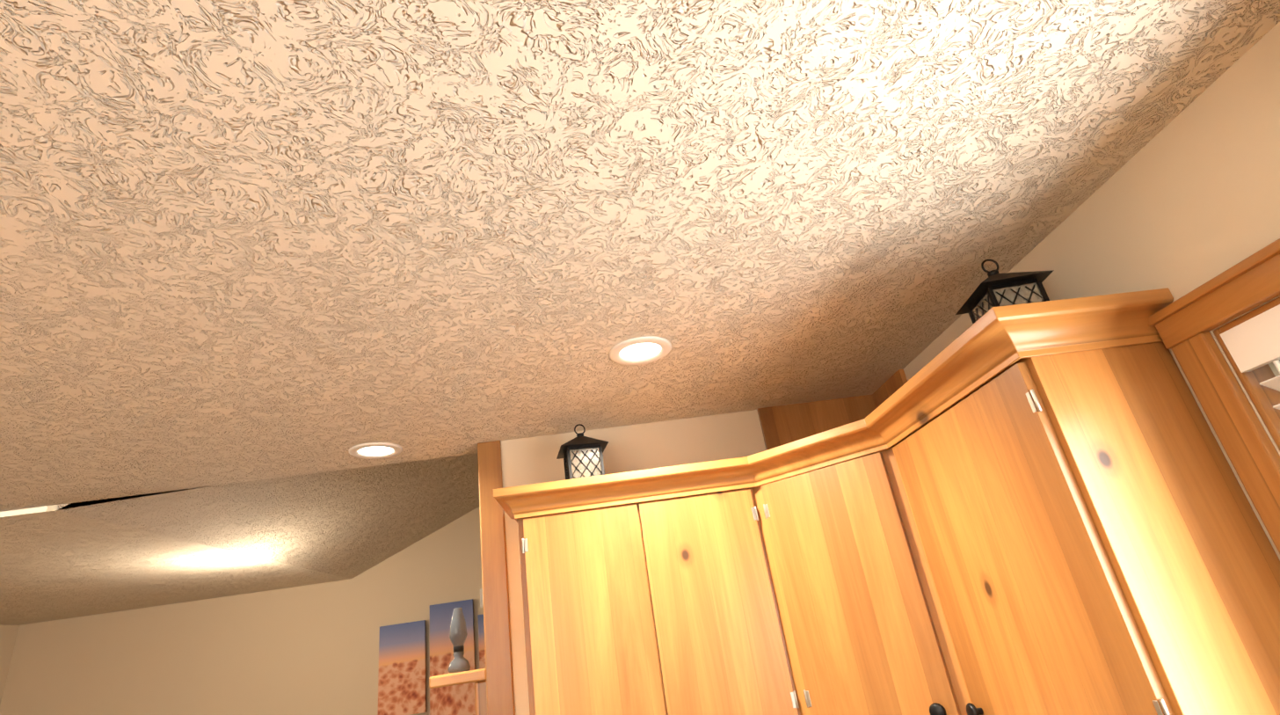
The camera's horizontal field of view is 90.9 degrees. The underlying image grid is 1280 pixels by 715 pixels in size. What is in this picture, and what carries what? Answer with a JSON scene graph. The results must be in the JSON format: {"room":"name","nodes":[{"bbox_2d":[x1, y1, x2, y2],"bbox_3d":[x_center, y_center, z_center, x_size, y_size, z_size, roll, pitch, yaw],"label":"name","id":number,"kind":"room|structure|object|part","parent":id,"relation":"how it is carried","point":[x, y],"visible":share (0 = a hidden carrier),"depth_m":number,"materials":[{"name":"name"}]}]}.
{"room":"kitchen","nodes":[
{"label":"kitchen","id":0,"kind":"room"},
{"bbox_2d":[0,505,47,705],"bbox_3d":[-4.447,0.507,0.254,0.150,3.900,9.650,-6,-24,-5],"label":"wall","id":1,"kind":"structure","parent":0,"point":[8,635],"depth_m":4.60,"materials":[{"name":"beige paint"}]},
{"bbox_2d":[0,504,483,714],"bbox_3d":[-1.780,2.126,4.862,5.650,3.900,0.150,-6,-24,-5],"label":"wall","id":2,"kind":"structure","parent":0,"point":[309,650],"depth_m":4.70,"materials":[{"name":"beige paint"}]},
{"bbox_2d":[377,619,426,714],"bbox_3d":[-1.759,2.301,4.665,0.335,0.620,0.025,-6,-24,-5],"label":"picture","id":3,"kind":"object","parent":2,"relation":"attached to","point":[402,682],"visible":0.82,"depth_m":4.65},
{"bbox_2d":[429,598,475,714],"bbox_3d":[-1.398,2.265,4.697,0.325,0.830,0.025,-6,-24,-5],"label":"picture","id":4,"kind":"object","parent":2,"relation":"attached to","point":[458,699],"visible":0.67,"depth_m":4.70},
{"bbox_2d":[477,613,485,669],"bbox_3d":[-1.015,2.218,4.736,0.380,0.580,0.025,-6,-24,-5],"label":"picture","id":5,"kind":"object","parent":2,"relation":"attached to","point":[481,643],"visible":0.21,"depth_m":4.75},
{"bbox_2d":[480,588,483,607],"bbox_3d":[-1.152,1.862,4.908,0.180,0.140,0.034,-6,-24,-5],"label":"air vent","id":6,"kind":"object","parent":2,"relation":"in","point":[481,599],"visible":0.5,"depth_m":4.88,"materials":[{"name":"white plastic"}]},
{"bbox_2d":[500,409,766,714],"bbox_3d":[-0.535,1.454,1.915,3.300,2.420,0.120,-6,-24,-5],"label":"wall","id":7,"kind":"structure","parent":0,"point":[630,447],"depth_m":2.36,"materials":[{"name":"beige paint"}]},
{"bbox_2d":[477,440,515,714],"bbox_3d":[-0.463,1.024,2.111,0.085,1.504,0.144,-6,-24,-5],"label":"trim","id":8,"kind":"structure","parent":7,"relation":"attached to","point":[499,677],"depth_m":2.14,"materials":[{"name":"brown wood"}]},
{"bbox_2d":[429,607,487,714],"bbox_3d":[-0.599,1.030,2.110,0.184,0.361,0.115,-6,-24,-5],"label":"shelf","id":9,"kind":"object","parent":8,"relation":"attached to","point":[478,676],"depth_m":2.06,"materials":[{"name":"brown wood"}]},
{"bbox_3d":[-0.617,0.957,2.139,0.072,0.200,0.071,-6,-24,-5],"label":"oil lamp","id":10,"kind":"part","parent":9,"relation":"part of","materials":[{"name":"white ceramic"}]},
{"bbox_2d":[509,473,671,714],"bbox_3d":[-0.157,0.825,1.980,0.377,0.765,0.304,-6,-24,-5],"label":"upper cabinet","id":11,"kind":"object","parent":7,"relation":"attached to","point":[592,627],"depth_m":1.86,"materials":[{"name":"brown wood"}]},
{"bbox_2d":[556,423,608,479],"bbox_3d":[-0.197,0.352,2.172,0.162,0.257,0.162,-2,-24,-15],"label":"lantern","id":12,"kind":"object","parent":11,"relation":"on","point":[581,446],"visible":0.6,"depth_m":2.13,"materials":[{"name":"black metal"}]},
{"bbox_2d":[640,459,798,714],"bbox_3d":[0.216,0.784,2.016,0.377,0.765,0.304,-6,-24,-5],"label":"upper cabinet","id":13,"kind":"object","parent":7,"relation":"attached to","point":[721,639],"depth_m":1.88,"materials":[{"name":"brown wood"}]},
{"bbox_2d":[756,369,907,450],"bbox_3d":[0.804,0.804,2.054,0.480,1.504,0.270,-6,-24,-5],"label":"trim","id":14,"kind":"structure","parent":7,"relation":"attached to","point":[782,425],"depth_m":2.43,"materials":[{"name":"brown wood"}]},
{"bbox_2d":[745,421,967,714],"bbox_3d":[0.714,0.665,1.921,0.616,0.765,0.581,-6,-24,-5],"label":"upper cabinet","id":15,"kind":"object","parent":7,"relation":"attached to","point":[861,632],"depth_m":1.77,"materials":[{"name":"brown wood"}]},
{"bbox_2d":[846,414,879,424],"bbox_3d":[0.580,0.609,1.786,0.303,0.773,0.275,-6,-24,-5],"label":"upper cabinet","id":16,"kind":"object","parent":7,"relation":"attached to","point":[871,417],"depth_m":1.74,"materials":[{"name":"brown wood"}]},
{"bbox_2d":[0,0,1279,625],"bbox_3d":[-1.735,-0.887,0.922,5.650,1.404,9.500,-6,-24,-5],"label":"ceiling","id":17,"kind":"structure","parent":0,"point":[250,239],"depth_m":1.20,"materials":[{"name":"beige paint"}]},
{"bbox_2d":[348,442,402,458],"bbox_3d":[-0.945,0.335,2.254,0.180,0.006,0.180,-6,-24,-5],"label":"recessed light","id":18,"kind":"object","parent":17,"relation":"in","point":[374,450],"visible":0.98,"depth_m":2.25,"materials":[{"name":"white glass"}]},
{"bbox_2d":[609,335,671,364],"bbox_3d":[0.002,-0.017,1.787,0.180,0.006,0.180,-6,-24,-5],"label":"recessed light","id":19,"kind":"object","parent":17,"relation":"in","point":[640,350],"visible":1,"depth_m":1.78,"materials":[{"name":"white glass"}]},
{"bbox_2d":[903,21,1279,559],"bbox_3d":[1.143,-0.115,0.793,0.150,3.900,9.650,-6,-24,-5],"label":"wall","id":20,"kind":"structure","parent":0,"point":[1183,202],"depth_m":1.16,"materials":[{"name":"beige paint"}]},
{"bbox_2d":[879,301,1279,714],"bbox_3d":[0.912,0.399,1.385,0.304,0.765,0.629,-6,-24,-5],"label":"upper cabinet","id":21,"kind":"object","parent":20,"relation":"attached to","point":[1041,507],"depth_m":1.18,"materials":[{"name":"brown wood"}]},
{"bbox_2d":[955,259,1054,323],"bbox_3d":[0.855,-0.120,1.467,0.162,0.257,0.162,-10,-24,2],"label":"lantern","id":22,"kind":"object","parent":21,"relation":"on","point":[995,288],"visible":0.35,"depth_m":1.43,"materials":[{"name":"black metal"}]},
{"bbox_2d":[1148,238,1279,553],"bbox_3d":[1.128,0.092,0.425,0.115,0.995,1.410,-6,-24,-5],"label":"window","id":23,"kind":"structure","parent":20,"relation":"in","point":[1185,324],"depth_m":1.10,"materials":[{"name":"brown wood"}]},
{"bbox_2d":[1219,304,1279,409],"bbox_3d":[1.154,0.088,0.429,0.066,0.825,1.182,-6,-24,-5],"label":"window blinds","id":24,"kind":"object","parent":23,"relation":"attached to","point":[1252,344],"visible":1,"depth_m":1.07,"materials":[{"name":"white"}]}
]}

